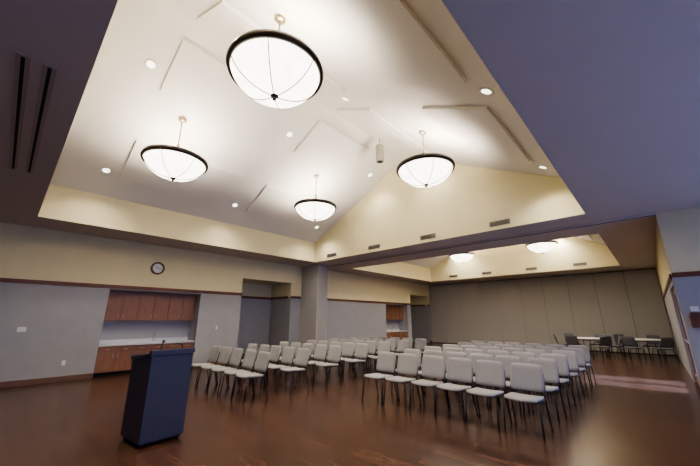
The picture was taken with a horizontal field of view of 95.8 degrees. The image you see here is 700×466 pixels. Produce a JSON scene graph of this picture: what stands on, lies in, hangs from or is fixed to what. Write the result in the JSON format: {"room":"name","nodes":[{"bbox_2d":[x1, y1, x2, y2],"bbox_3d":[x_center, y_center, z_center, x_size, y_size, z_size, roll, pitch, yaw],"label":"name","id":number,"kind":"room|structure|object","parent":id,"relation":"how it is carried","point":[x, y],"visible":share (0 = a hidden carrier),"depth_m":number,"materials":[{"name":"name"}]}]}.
{"room":"event hall","nodes":[
{"label":"event hall","id":0,"kind":"room"},
{"bbox_2d":[0,222,431,381],"bbox_3d":[-2.954,3.497,14.321,1.600,3.860,23.500,-14,-20,41],"label":"wall","id":1,"kind":"structure","parent":0,"point":[67,323],"depth_m":10.02,"materials":[{"name":"grey paint"}]},
{"bbox_2d":[151,262,164,274],"bbox_3d":[-6.170,1.131,10.149,0.045,0.400,0.400,-14,-20,41],"label":"wall clock","id":2,"kind":"object","parent":1,"relation":"attached to","point":[157,268],"visible":1,"depth_m":10.15,"materials":[{"name":"brown wood"}]},
{"bbox_2d":[0,278,429,305],"bbox_3d":[-2.907,2.974,14.417,1.530,0.100,23.500,-14,-20,41],"label":"trim","id":3,"kind":"structure","parent":1,"relation":"attached to","point":[11,280],"depth_m":9.95,"materials":[{"name":"brown wood"}]},
{"bbox_2d":[0,340,431,387],"bbox_3d":[-2.910,5.286,13.792,1.520,0.130,23.500,-14,-20,41],"label":"baseboard","id":4,"kind":"structure","parent":1,"relation":"attached to","point":[90,375],"depth_m":7.93,"materials":[{"name":"brown wood"}]},
{"bbox_2d":[0,0,699,284],"bbox_3d":[3.081,-1.431,9.815,15.320,3.291,23.900,-14,-20,41],"label":"ceiling","id":5,"kind":"structure","parent":0,"point":[603,95],"depth_m":6.30,"materials":[{"name":"paint"}]},
{"bbox_2d":[9,51,57,173],"bbox_3d":[-4.096,-1.298,4.007,3.300,0.014,0.280,-14,-20,41],"label":"ceiling vent","id":6,"kind":"object","parent":5,"relation":"in","point":[22,62],"visible":1,"depth_m":3.56,"materials":[{"name":"black metal"}]},
{"bbox_2d":[100,167,111,173],"bbox_3d":[-6.042,-1.547,7.831,0.229,0.112,0.210,12,-20,-39],"label":"recessed light","id":7,"kind":"object","parent":5,"relation":"in","point":[105,170],"visible":1,"depth_m":7.83,"materials":[{"name":"white glass"}]},
{"bbox_2d":[144,59,157,70],"bbox_3d":[-3.996,-3.375,6.347,0.229,0.112,0.210,12,-20,-39],"label":"recessed light","id":8,"kind":"object","parent":5,"relation":"in","point":[150,64],"visible":1,"depth_m":6.35,"materials":[{"name":"white glass"}]},
{"bbox_2d":[140,117,207,181],"bbox_3d":[-3.941,-1.914,7.229,1.360,1.584,1.360,-14,-20,41],"label":"pendant lamp","id":9,"kind":"object","parent":5,"relation":"hanging from","point":[169,162],"visible":1,"depth_m":6.77,"materials":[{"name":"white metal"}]},
{"bbox_2d":[119,140,241,204],"bbox_3d":[-4.559,-1.530,8.730,1.217,0.629,2.700,-14,-20,41],"label":"ceiling panel","id":10,"kind":"object","parent":5,"relation":"attached to","point":[214,186],"visible":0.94,"depth_m":8.90,"materials":[{"name":"white paint"}]},
{"bbox_2d":[160,40,293,140],"bbox_3d":[-2.739,-3.156,7.410,1.117,0.580,2.700,-14,-20,41],"label":"ceiling panel","id":11,"kind":"object","parent":5,"relation":"attached to","point":[194,77],"visible":0.81,"depth_m":7.11,"materials":[{"name":"white paint"}]},
{"bbox_2d":[197,0,344,93],"bbox_3d":[-1.440,-3.469,6.237,1.117,0.580,2.700,-14,-20,41],"label":"ceiling panel","id":12,"kind":"object","parent":5,"relation":"attached to","point":[223,18],"visible":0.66,"depth_m":5.48,"materials":[{"name":"white paint"}]},
{"bbox_2d":[226,13,323,108],"bbox_3d":[-1.062,-2.569,4.620,1.360,1.481,1.360,-14,-20,41],"label":"pendant lamp","id":13,"kind":"object","parent":5,"relation":"hanging from","point":[273,68],"visible":1,"depth_m":4.18,"materials":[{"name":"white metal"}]},
{"bbox_2d":[246,185,313,227],"bbox_3d":[-2.135,-0.850,11.233,1.217,0.629,2.700,-14,-20,41],"label":"ceiling panel","id":14,"kind":"object","parent":5,"relation":"attached to","point":[272,203],"visible":0.76,"depth_m":10.84,"materials":[{"name":"white paint"}]},
{"bbox_2d":[294,174,336,221],"bbox_3d":[-1.101,-1.117,10.162,1.360,1.584,1.360,-14,-20,41],"label":"pendant lamp","id":15,"kind":"object","parent":5,"relation":"hanging from","point":[313,209],"visible":1,"depth_m":9.67,"materials":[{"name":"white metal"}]},
{"bbox_2d":[294,120,375,180],"bbox_3d":[-0.316,-2.476,9.913,1.117,0.580,2.700,-14,-20,41],"label":"ceiling panel","id":16,"kind":"object","parent":5,"relation":"attached to","point":[324,145],"visible":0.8,"depth_m":9.73,"materials":[{"name":"white paint"}]},
{"bbox_2d":[376,138,383,163],"bbox_3d":[0.882,-2.527,9.406,0.240,0.901,0.240,-14,-20,41],"label":"ceiling speaker","id":17,"kind":"object","parent":5,"relation":"hanging from","point":[379,147],"depth_m":9.27},
{"bbox_2d":[337,108,428,152],"bbox_3d":[0.984,-2.789,8.741,1.117,0.580,2.700,-14,-20,41],"label":"ceiling panel","id":18,"kind":"object","parent":5,"relation":"attached to","point":[366,118],"visible":1,"depth_m":8.49,"materials":[{"name":"white paint"}]},
{"bbox_2d":[301,0,465,86],"bbox_3d":[0.379,-2.735,4.276,1.217,0.629,2.700,-14,-20,41],"label":"ceiling panel","id":19,"kind":"object","parent":5,"relation":"attached to","point":[388,34],"visible":1,"depth_m":4.34,"materials":[{"name":"white paint"}]},
{"bbox_2d":[396,130,454,187],"bbox_3d":[1.778,-1.772,7.553,1.360,1.481,1.360,-14,-20,41],"label":"pendant lamp","id":20,"kind":"object","parent":5,"relation":"hanging from","point":[425,170],"visible":1,"depth_m":7.08,"materials":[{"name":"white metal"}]},
{"bbox_2d":[420,233,435,239],"bbox_3d":[2.428,0.112,9.871,0.540,0.140,0.019,-14,-20,41],"label":"ceiling vent","id":21,"kind":"object","parent":5,"relation":"in","point":[433,235],"visible":1,"depth_m":9.85,"materials":[{"name":"silver metal"}]},
{"bbox_2d":[449,252,474,263],"bbox_3d":[6.239,0.943,17.742,1.360,1.584,1.360,-14,-20,41],"label":"pendant lamp","id":22,"kind":"object","parent":5,"relation":"hanging from","point":[462,258],"visible":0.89,"depth_m":17.22,"materials":[{"name":"white glass"}]},
{"bbox_2d":[422,106,530,162],"bbox_3d":[2.803,-2.055,6.779,1.217,0.629,2.700,-14,-20,41],"label":"ceiling panel","id":23,"kind":"object","parent":5,"relation":"attached to","point":[476,128],"visible":1,"depth_m":6.50,"materials":[{"name":"white paint"}]},
{"bbox_2d":[478,88,493,95],"bbox_3d":[2.121,-2.199,4.926,0.229,0.112,0.210,12,-20,-39],"label":"recessed light","id":24,"kind":"object","parent":5,"relation":"in","point":[483,91],"visible":1,"depth_m":4.93,"materials":[{"name":"white glass"}]},
{"bbox_2d":[328,212,655,266],"bbox_3d":[2.993,0.530,10.658,10.700,0.054,0.140,-14,-20,41],"label":"track","id":25,"kind":"object","parent":5,"relation":"attached to","point":[653,213],"visible":1,"depth_m":8.98,"materials":[{"name":"black"}]},
{"bbox_2d":[489,218,510,226],"bbox_3d":[3.999,-0.273,8.455,0.540,0.140,0.019,-14,-20,41],"label":"ceiling vent","id":26,"kind":"object","parent":5,"relation":"in","point":[504,221],"visible":1,"depth_m":8.44,"materials":[{"name":"silver metal"}]},
{"bbox_2d":[525,240,557,253],"bbox_3d":[9.118,0.287,15.133,1.360,1.481,1.360,-14,-20,41],"label":"pendant lamp","id":27,"kind":"object","parent":5,"relation":"hanging from","point":[542,247],"visible":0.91,"depth_m":14.65,"materials":[{"name":"white glass"}]},
{"bbox_2d":[0,342,699,465],"bbox_3d":[2.423,4.100,8.950,17.120,0.120,23.900,-14,-20,41],"label":"floor","id":28,"kind":"structure","parent":0,"point":[636,412],"depth_m":4.90,"materials":[{"name":"brown wood"}]},
{"bbox_2d":[93,290,196,376],"bbox_3d":[-6.335,3.093,10.002,0.645,2.375,2.590,-14,-20,41],"label":"kitchen cabinet","id":29,"kind":"object","parent":28,"relation":"on","point":[113,357],"visible":0.82,"depth_m":9.77,"materials":[{"name":"brown wood"}]},
{"bbox_2d":[120,340,194,447],"bbox_3d":[-2.681,2.156,4.425,0.660,1.258,0.580,-11,-19,36],"label":"lectern","id":30,"kind":"object","parent":28,"relation":"on","point":[157,394],"visible":1,"depth_m":4.21,"materials":[{"name":"laminate"}]},
{"bbox_2d":[190,345,220,386],"bbox_3d":[-3.634,3.309,7.932,0.522,0.879,0.581,-15,-21,43],"label":"chair","id":31,"kind":"object","parent":28,"relation":"on","point":[215,351],"visible":0.82,"depth_m":8.02,"materials":[{"name":"fabric"}]},
{"bbox_2d":[196,347,231,389],"bbox_3d":[-3.228,3.211,7.571,0.522,0.879,0.581,-13,-20,40],"label":"chair","id":32,"kind":"object","parent":28,"relation":"on","point":[225,353],"visible":0.9,"depth_m":7.67,"materials":[{"name":"fabric"}]},
{"bbox_2d":[207,348,242,393],"bbox_3d":[-2.819,3.115,7.217,0.522,0.879,0.581,-13,-20,40],"label":"chair","id":33,"kind":"object","parent":28,"relation":"on","point":[236,356],"visible":0.88,"depth_m":7.32,"materials":[{"name":"fabric"}]},
{"bbox_2d":[219,349,256,397],"bbox_3d":[-2.390,3.016,6.855,0.522,0.879,0.581,-14,-20,41],"label":"chair","id":34,"kind":"object","parent":28,"relation":"on","point":[250,357],"visible":0.91,"depth_m":6.95,"materials":[{"name":"fabric"}]},
{"bbox_2d":[228,343,257,380],"bbox_3d":[-2.915,3.514,8.688,0.522,0.879,0.581,-13,-20,40],"label":"chair","id":35,"kind":"object","parent":28,"relation":"on","point":[252,346],"visible":0.23,"depth_m":8.91,"materials":[{"name":"fabric"}]},
{"bbox_2d":[231,351,269,403],"bbox_3d":[-2.000,2.912,6.472,0.522,0.879,0.581,-15,-21,43],"label":"chair","id":36,"kind":"object","parent":28,"relation":"on","point":[262,361],"visible":1,"depth_m":6.53,"materials":[{"name":"fabric"}]},
{"bbox_2d":[239,344,269,383],"bbox_3d":[-2.488,3.413,8.317,0.522,0.879,0.581,-15,-21,43],"label":"chair","id":37,"kind":"object","parent":28,"relation":"on","point":[263,347],"visible":0.34,"depth_m":8.53,"materials":[{"name":"fabric"}]},
{"bbox_2d":[250,345,280,386],"bbox_3d":[-2.099,3.314,7.953,0.522,0.879,0.581,-14,-21,42],"label":"chair","id":38,"kind":"object","parent":28,"relation":"on","point":[275,350],"visible":0.48,"depth_m":8.12,"materials":[{"name":"fabric"}]},
{"bbox_2d":[263,341,288,375],"bbox_3d":[-2.174,3.716,9.429,0.522,0.879,0.581,-13,-20,40],"label":"chair","id":39,"kind":"object","parent":28,"relation":"on","point":[282,344],"visible":0.28,"depth_m":9.66,"materials":[{"name":"fabric"}]},
{"bbox_2d":[263,347,294,389],"bbox_3d":[-1.673,3.219,7.602,0.522,0.879,0.581,-14,-21,42],"label":"chair","id":40,"kind":"object","parent":28,"relation":"on","point":[288,354],"visible":0.85,"depth_m":7.71,"materials":[{"name":"fabric"}]},
{"bbox_2d":[274,342,300,375],"bbox_3d":[-1.762,3.620,9.077,0.522,0.879,0.581,-13,-20,40],"label":"chair","id":41,"kind":"object","parent":28,"relation":"on","point":[296,345],"visible":0.34,"depth_m":9.26,"materials":[{"name":"fabric"}]},
{"bbox_2d":[277,348,309,393],"bbox_3d":[-1.267,3.120,7.239,0.522,0.879,0.581,-14,-20,41],"label":"chair","id":42,"kind":"object","parent":28,"relation":"on","point":[303,354],"visible":1,"depth_m":7.34,"materials":[{"name":"fabric"}]},
{"bbox_2d":[285,343,312,380],"bbox_3d":[-1.374,3.515,8.691,0.522,0.879,0.581,-14,-21,42],"label":"chair","id":43,"kind":"object","parent":28,"relation":"on","point":[304,345],"visible":0.32,"depth_m":8.79,"materials":[{"name":"fabric"}]},
{"bbox_2d":[293,340,315,367],"bbox_3d":[-1.446,3.924,10.194,0.522,0.879,0.581,-14,-20,41],"label":"chair","id":44,"kind":"object","parent":28,"relation":"on","point":[313,342],"visible":0.22,"depth_m":10.32,"materials":[{"name":"fabric"}]},
{"bbox_2d":[299,264,327,357],"bbox_3d":[-1.591,3.370,13.815,1.095,3.840,0.600,-14,-20,41],"label":"column","id":45,"kind":"structure","parent":28,"relation":"on","point":[314,285],"depth_m":13.60,"materials":[{"name":"paint"}]},
{"bbox_2d":[299,344,327,382],"bbox_3d":[-0.936,3.419,8.338,0.522,0.879,0.581,-13,-20,40],"label":"chair","id":46,"kind":"object","parent":28,"relation":"on","point":[320,352],"visible":0.77,"depth_m":8.49,"materials":[{"name":"fabric"}]},
{"bbox_2d":[304,341,327,370],"bbox_3d":[-1.040,3.822,9.821,0.522,0.879,0.581,-14,-21,42],"label":"chair","id":47,"kind":"object","parent":28,"relation":"on","point":[319,342],"visible":0.24,"depth_m":10.02,"materials":[{"name":"fabric"}]},
{"bbox_2d":[313,345,341,386],"bbox_3d":[-0.545,3.320,7.973,0.522,0.879,0.581,-13,-20,40],"label":"chair","id":48,"kind":"object","parent":28,"relation":"on","point":[334,352],"visible":1,"depth_m":8.08,"materials":[{"name":"fabric"}]},
{"bbox_2d":[316,341,340,372],"bbox_3d":[-0.617,3.722,9.454,0.522,0.879,0.581,-14,-21,43],"label":"chair","id":49,"kind":"object","parent":28,"relation":"on","point":[336,343],"visible":0.2,"depth_m":9.66,"materials":[{"name":"fabric"}]},
{"bbox_2d":[329,342,354,377],"bbox_3d":[-0.208,3.622,9.085,0.522,0.879,0.581,-13,-20,41],"label":"chair","id":50,"kind":"object","parent":28,"relation":"on","point":[347,347],"visible":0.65,"depth_m":9.25,"materials":[{"name":"fabric"}]},
{"bbox_2d":[342,340,363,370],"bbox_3d":[0.102,3.926,10.204,0.522,0.879,0.581,-14,-21,42],"label":"chair","id":51,"kind":"object","parent":28,"relation":"on","point":[355,342],"visible":0.26,"depth_m":10.43,"materials":[{"name":"fabric"}]},
{"bbox_2d":[343,343,368,379],"bbox_3d":[0.180,3.526,8.732,0.522,0.879,0.581,-14,-21,42],"label":"chair","id":52,"kind":"object","parent":28,"relation":"on","point":[361,350],"visible":0.98,"depth_m":8.86,"materials":[{"name":"fabric"}]},
{"bbox_2d":[354,340,377,372],"bbox_3d":[0.495,3.830,9.850,0.522,0.879,0.581,-15,-21,43],"label":"chair","id":53,"kind":"object","parent":28,"relation":"on","point":[371,344],"visible":0.49,"depth_m":9.99,"materials":[{"name":"fabric"}]},
{"bbox_2d":[363,338,382,366],"bbox_3d":[0.814,4.131,10.960,0.522,0.879,0.581,-13,-20,40],"label":"chair","id":54,"kind":"object","parent":28,"relation":"on","point":[377,340],"visible":0.26,"depth_m":11.17,"materials":[{"name":"fabric"}]},
{"bbox_2d":[362,351,397,404],"bbox_3d":[0.611,2.893,6.399,0.522,0.879,0.581,-14,-21,42],"label":"chair","id":55,"kind":"object","parent":28,"relation":"on","point":[386,361],"visible":0.96,"depth_m":6.53,"materials":[{"name":"fabric"}]},
{"bbox_2d":[368,341,391,373],"bbox_3d":[0.900,3.719,9.442,0.522,0.879,0.581,-13,-20,40],"label":"chair","id":56,"kind":"object","parent":28,"relation":"on","point":[384,346],"visible":0.53,"depth_m":9.64,"materials":[{"name":"fabric"}]},
{"bbox_2d":[375,339,396,367],"bbox_3d":[1.218,4.027,10.577,0.522,0.879,0.581,-15,-21,43],"label":"chair","id":57,"kind":"object","parent":28,"relation":"on","point":[393,341],"visible":0.33,"depth_m":10.70,"materials":[{"name":"fabric"}]},
{"bbox_2d":[386,305,407,339],"bbox_3d":[2.613,5.604,19.242,0.645,2.375,2.240,-14,-20,41],"label":"cabinet","id":58,"kind":"object","parent":28,"relation":"on","point":[393,312],"visible":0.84,"depth_m":19.36,"materials":[{"name":"brown wood"}]},
{"bbox_2d":[383,353,421,409],"bbox_3d":[0.996,2.798,6.051,0.522,0.879,0.581,-14,-21,42],"label":"chair","id":59,"kind":"object","parent":28,"relation":"on","point":[407,363],"visible":0.98,"depth_m":6.18,"materials":[{"name":"fabric"}]},
{"bbox_2d":[396,340,409,361],"bbox_3d":[1.619,3.930,10.219,0.522,0.879,0.581,-14,-20,41],"label":"chair","id":60,"kind":"object","parent":28,"relation":"on","point":[402,344],"visible":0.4,"depth_m":10.44,"materials":[{"name":"fabric"}]},
{"bbox_2d":[395,338,412,352],"bbox_3d":[1.933,4.233,11.333,0.522,0.879,0.581,-14,-21,42],"label":"chair","id":61,"kind":"object","parent":28,"relation":"on","point":[409,339],"visible":0.22,"depth_m":11.46,"materials":[{"name":"fabric"}]},
{"bbox_2d":[391,349,423,395],"bbox_3d":[1.282,3.074,7.068,0.522,0.879,0.581,-14,-21,42],"label":"chair","id":62,"kind":"object","parent":28,"relation":"on","point":[409,351],"visible":0.33,"depth_m":7.20,"materials":[{"name":"fabric"}]},
{"bbox_2d":[415,338,426,353],"bbox_3d":[2.352,4.127,10.943,0.522,0.879,0.581,-14,-21,42],"label":"chair","id":63,"kind":"object","parent":28,"relation":"on","point":[420,343],"visible":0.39,"depth_m":11.16,"materials":[{"name":"fabric"}]},
{"bbox_2d":[412,350,444,395],"bbox_3d":[1.679,2.984,6.738,0.522,0.879,0.581,-13,-20,40],"label":"chair","id":64,"kind":"object","parent":28,"relation":"on","point":[426,352],"visible":0.18,"depth_m":6.95,"materials":[{"name":"fabric"}]},
{"bbox_2d":[409,355,448,415],"bbox_3d":[1.419,2.704,5.708,0.522,0.879,0.581,-13,-20,40],"label":"chair","id":65,"kind":"object","parent":28,"relation":"on","point":[433,366],"visible":0.97,"depth_m":5.86,"materials":[{"name":"fabric"}]},
{"bbox_2d":[415,346,443,385],"bbox_3d":[1.949,3.260,7.754,0.522,0.879,0.581,-13,-20,40],"label":"chair","id":66,"kind":"object","parent":28,"relation":"on","point":[426,347],"visible":0.19,"depth_m":8.03,"materials":[{"name":"fabric"}]},
{"bbox_2d":[442,344,458,382],"bbox_3d":[2.597,3.441,8.418,0.522,0.879,0.581,-14,-20,41],"label":"chair","id":67,"kind":"object","parent":28,"relation":"on","point":[444,345],"visible":0.15,"depth_m":8.73,"materials":[{"name":"fabric"}]},
{"bbox_2d":[435,352,471,404],"bbox_3d":[2.054,2.883,6.365,0.522,0.879,0.581,-14,-20,41],"label":"chair","id":68,"kind":"object","parent":28,"relation":"on","point":[447,354],"visible":0.17,"depth_m":6.62,"materials":[{"name":"fabric"}]},
{"bbox_2d":[443,347,465,391],"bbox_3d":[2.334,3.165,7.403,0.522,0.879,0.581,-14,-20,41],"label":"chair","id":69,"kind":"object","parent":28,"relation":"on","point":[446,349],"visible":0.11,"depth_m":7.70,"materials":[{"name":"fabric"}]},
{"bbox_2d":[435,357,478,422],"bbox_3d":[1.785,2.611,5.364,0.522,0.879,0.581,-14,-21,42],"label":"chair","id":70,"kind":"object","parent":28,"relation":"on","point":[458,369],"visible":0.95,"depth_m":5.49,"materials":[{"name":"fabric"}]},
{"bbox_2d":[453,345,477,382],"bbox_3d":[2.979,3.353,8.096,0.522,0.879,0.581,-14,-21,42],"label":"chair","id":71,"kind":"object","parent":28,"relation":"on","point":[463,347],"visible":0.15,"depth_m":8.40,"materials":[{"name":"fabric"}]},
{"bbox_2d":[457,349,488,388],"bbox_3d":[2.714,3.071,7.056,0.522,0.879,0.581,-14,-21,42],"label":"chair","id":72,"kind":"object","parent":28,"relation":"on","point":[468,352],"visible":0.16,"depth_m":7.34,"materials":[{"name":"fabric"}]},
{"bbox_2d":[461,353,498,409],"bbox_3d":[2.449,2.792,6.031,0.522,0.879,0.581,-14,-21,42],"label":"chair","id":73,"kind":"object","parent":28,"relation":"on","point":[473,356],"visible":0.27,"depth_m":6.27,"materials":[{"name":"fabric"}]},
{"bbox_2d":[475,343,490,348],"bbox_3d":[3.651,3.537,8.772,0.522,0.879,0.581,-13,-20,40],"label":"chair","id":74,"kind":"object","parent":28,"relation":"on","point":[478,345],"visible":0.06,"depth_m":9.09,"materials":[{"name":"fabric"}]},
{"bbox_2d":[474,346,498,385],"bbox_3d":[3.372,3.259,7.747,0.522,0.879,0.581,-14,-21,42],"label":"chair","id":75,"kind":"object","parent":28,"relation":"on","point":[485,348],"visible":0.11,"depth_m":8.04,"materials":[{"name":"fabric"}]},
{"bbox_2d":[465,360,511,430],"bbox_3d":[2.159,2.513,5.004,0.522,0.879,0.581,-14,-21,42],"label":"chair","id":76,"kind":"object","parent":28,"relation":"on","point":[487,372],"visible":1,"depth_m":5.13,"materials":[{"name":"fabric"}]},
{"bbox_2d":[480,350,513,391],"bbox_3d":[3.105,2.981,6.724,0.522,0.879,0.581,-15,-21,43],"label":"chair","id":77,"kind":"object","parent":28,"relation":"on","point":[493,353],"visible":0.07,"depth_m":7.00,"materials":[{"name":"fabric"}]},
{"bbox_2d":[495,344,511,380],"bbox_3d":[4.043,3.442,8.422,0.522,0.879,0.581,-15,-21,43],"label":"chair","id":78,"kind":"object","parent":28,"relation":"on","point":[500,346],"visible":0.08,"depth_m":8.71,"materials":[{"name":"fabric"}]},
{"bbox_2d":[489,355,529,416],"bbox_3d":[2.820,2.696,5.675,0.522,0.879,0.581,-13,-20,40],"label":"chair","id":79,"kind":"object","parent":28,"relation":"on","point":[506,360],"visible":0.42,"depth_m":5.88,"materials":[{"name":"fabric"}]},
{"bbox_2d":[498,347,522,391],"bbox_3d":[3.769,3.164,7.398,0.522,0.879,0.581,-14,-21,42],"label":"chair","id":80,"kind":"object","parent":28,"relation":"on","point":[510,350],"visible":0.16,"depth_m":7.67,"materials":[{"name":"fabric"}]},
{"bbox_2d":[514,345,532,351],"bbox_3d":[4.419,3.350,8.083,0.522,0.879,0.581,-13,-20,40],"label":"chair","id":81,"kind":"object","parent":28,"relation":"on","point":[523,347],"visible":0.12,"depth_m":8.36,"materials":[{"name":"fabric"}]},
{"bbox_2d":[506,352,541,404],"bbox_3d":[3.481,2.886,6.375,0.522,0.879,0.581,-14,-21,42],"label":"chair","id":82,"kind":"object","parent":28,"relation":"on","point":[524,356],"visible":0.19,"depth_m":6.60,"materials":[{"name":"fabric"}]},
{"bbox_2d":[503,363,553,439],"bbox_3d":[2.582,2.420,4.661,0.522,0.879,0.581,-13,-20,40],"label":"chair","id":83,"kind":"object","parent":28,"relation":"on","point":[523,376],"visible":1,"depth_m":4.79,"materials":[{"name":"fabric"}]},
{"bbox_2d":[525,343,541,348],"bbox_3d":[5.059,3.528,8.739,0.522,0.879,0.581,-14,-21,43],"label":"chair","id":84,"kind":"object","parent":28,"relation":"on","point":[534,345],"visible":0.09,"depth_m":9.00,"materials":[{"name":"fabric"}]},
{"bbox_2d":[524,349,553,395],"bbox_3d":[4.125,3.067,7.041,0.522,0.879,0.581,-13,-20,40],"label":"chair","id":85,"kind":"object","parent":28,"relation":"on","point":[538,352],"visible":0.21,"depth_m":7.27,"materials":[{"name":"fabric"}]},
{"bbox_2d":[522,358,566,423],"bbox_3d":[3.229,2.602,5.330,0.522,0.879,0.581,-14,-21,42],"label":"chair","id":86,"kind":"object","parent":28,"relation":"on","point":[549,366],"visible":0.57,"depth_m":5.43,"materials":[{"name":"fabric"}]},
{"bbox_2d":[536,346,563,386],"bbox_3d":[4.808,3.254,7.731,0.522,0.879,0.581,-14,-20,41],"label":"chair","id":87,"kind":"object","parent":28,"relation":"on","point":[548,349],"visible":0.09,"depth_m":7.98,"materials":[{"name":"fabric"}]},
{"bbox_2d":[429,268,677,355],"bbox_3d":[9.942,4.549,18.137,11.800,3.830,0.095,-14,-20,41],"label":"wall","id":88,"kind":"structure","parent":28,"relation":"on","point":[630,303],"depth_m":17.12,"materials":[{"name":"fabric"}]},
{"bbox_2d":[537,353,576,410],"bbox_3d":[3.875,2.787,6.012,0.522,0.879,0.581,-14,-21,42],"label":"chair","id":89,"kind":"object","parent":28,"relation":"on","point":[561,360],"visible":0.49,"depth_m":6.10,"materials":[{"name":"fabric"}]},
{"bbox_2d":[546,344,571,379],"bbox_3d":[5.463,3.431,8.381,0.522,0.879,0.581,-14,-21,42],"label":"chair","id":90,"kind":"object","parent":28,"relation":"on","point":[558,346],"visible":0.15,"depth_m":8.62,"materials":[{"name":"fabric"}]},
{"bbox_2d":[549,350,584,400],"bbox_3d":[4.526,2.969,6.680,0.522,0.879,0.581,-14,-21,42],"label":"chair","id":91,"kind":"object","parent":28,"relation":"on","point":[571,355],"visible":0.52,"depth_m":6.76,"materials":[{"name":"fabric"}]},
{"bbox_2d":[565,335,583,345],"bbox_3d":[9.591,4.799,13.418,0.581,0.879,0.522,8,-17,-27],"label":"chair","id":92,"kind":"object","parent":28,"relation":"on","point":[570,339],"visible":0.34,"depth_m":13.35,"materials":[{"name":"fabric"}]},
{"bbox_2d":[559,347,591,392],"bbox_3d":[5.188,3.152,7.354,0.522,0.879,0.581,-14,-21,42],"label":"chair","id":93,"kind":"object","parent":28,"relation":"on","point":[580,355],"visible":0.48,"depth_m":7.42,"materials":[{"name":"fabric"}]},
{"bbox_2d":[567,345,595,385],"bbox_3d":[5.820,3.338,8.040,0.522,0.879,0.581,-14,-21,42],"label":"chair","id":94,"kind":"object","parent":28,"relation":"on","point":[585,348],"visible":0.55,"depth_m":8.10,"materials":[{"name":"fabric"}]},
{"bbox_2d":[577,337,601,356],"bbox_3d":[10.400,4.976,13.823,1.300,0.746,1.300,-14,-20,41],"label":"round table","id":95,"kind":"object","parent":28,"relation":"on","point":[579,338],"visible":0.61,"depth_m":13.65,"materials":[{"name":"white plastic"}]},
{"bbox_2d":[590,334,609,355],"bbox_3d":[11.208,5.029,14.262,0.581,0.879,0.522,8,-17,-27],"label":"chair","id":96,"kind":"object","parent":28,"relation":"on","point":[595,335],"visible":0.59,"depth_m":14.46,"materials":[{"name":"fabric"}]},
{"bbox_2d":[593,336,615,358],"bbox_3d":[10.374,4.673,12.953,0.522,0.879,0.581,0,-15,2],"label":"chair","id":97,"kind":"object","parent":28,"relation":"on","point":[605,341],"visible":0.98,"depth_m":12.79,"materials":[{"name":"fabric"}]},
{"bbox_2d":[607,335,623,356],"bbox_3d":[11.183,4.788,13.375,0.581,0.879,0.522,-9,-18,30],"label":"chair","id":98,"kind":"object","parent":28,"relation":"on","point":[619,338],"visible":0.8,"depth_m":13.30,"materials":[{"name":"fabric"}]},
{"bbox_2d":[613,334,637,355],"bbox_3d":[12.082,4.928,13.893,0.522,0.879,0.581,0,-15,2],"label":"chair","id":99,"kind":"object","parent":28,"relation":"on","point":[615,336],"visible":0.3,"depth_m":14.12,"materials":[{"name":"fabric"}]},
{"bbox_2d":[620,336,645,360],"bbox_3d":[11.248,4.573,12.584,0.581,0.879,0.522,8,-17,-27],"label":"chair","id":100,"kind":"object","parent":28,"relation":"on","point":[630,342],"visible":1,"depth_m":12.52,"materials":[{"name":"fabric"}]},
{"bbox_2d":[630,338,660,359],"bbox_3d":[12.056,4.750,12.989,1.300,0.746,1.300,-14,-20,41],"label":"table","id":101,"kind":"object","parent":28,"relation":"on","point":[636,339],"visible":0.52,"depth_m":12.77,"materials":[{"name":"white plastic"}]},
{"bbox_2d":[643,335,664,357],"bbox_3d":[12.865,4.802,13.428,0.581,0.879,0.522,8,-17,-27],"label":"chair","id":102,"kind":"object","parent":28,"relation":"on","point":[647,336],"visible":0.71,"depth_m":13.51,"materials":[{"name":"fabric"}]},
{"bbox_2d":[652,337,679,361],"bbox_3d":[12.030,4.447,12.120,0.522,0.879,0.581,0,-15,2],"label":"chair","id":103,"kind":"object","parent":28,"relation":"on","point":[666,343],"visible":1,"depth_m":11.95,"materials":[{"name":"fabric"}]},
{"bbox_2d":[656,207,699,380],"bbox_3d":[8.157,1.169,5.753,3.080,3.860,0.200,-14,-20,41],"label":"wall","id":104,"kind":"structure","parent":0,"point":[679,230],"depth_m":6.74,"materials":[{"name":"grey paint"}]},
{"bbox_2d":[671,271,699,277],"bbox_3d":[8.068,0.639,5.821,3.050,0.100,0.030,-14,-20,41],"label":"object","id":105,"kind":"structure","parent":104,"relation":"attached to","point":[692,273],"depth_m":6.67,"materials":[{"name":"brown wood"}]},
{"bbox_2d":[690,312,699,327],"bbox_3d":[7.179,1.738,6.320,0.500,0.300,0.120,-14,-20,41],"label":"brochure rack","id":106,"kind":"object","parent":104,"relation":"attached to","point":[695,316],"visible":1,"depth_m":6.45,"materials":[{"name":"brown wood"}]},
{"bbox_2d":[656,220,699,384],"bbox_3d":[10.775,2.457,10.492,0.200,3.860,10.550,-14,-20,41],"label":"wall","id":107,"kind":"structure","parent":0,"point":[662,267],"depth_m":9.00,"materials":[{"name":"grey paint"}]},
{"bbox_2d":[663,274,671,298],"bbox_3d":[10.657,1.956,10.671,0.030,0.100,10.450,-14,-20,41],"label":"trim","id":108,"kind":"structure","parent":107,"relation":"attached to","point":[669,279],"depth_m":8.52,"materials":[{"name":"brown wood"}]},
{"bbox_2d":[673,289,699,385],"bbox_3d":[8.066,2.465,7.546,0.080,2.300,2.000,-14,-20,41],"label":"door","id":109,"kind":"structure","parent":107,"relation":"in","point":[686,340],"depth_m":8.14,"materials":[{"name":"brown wood"}]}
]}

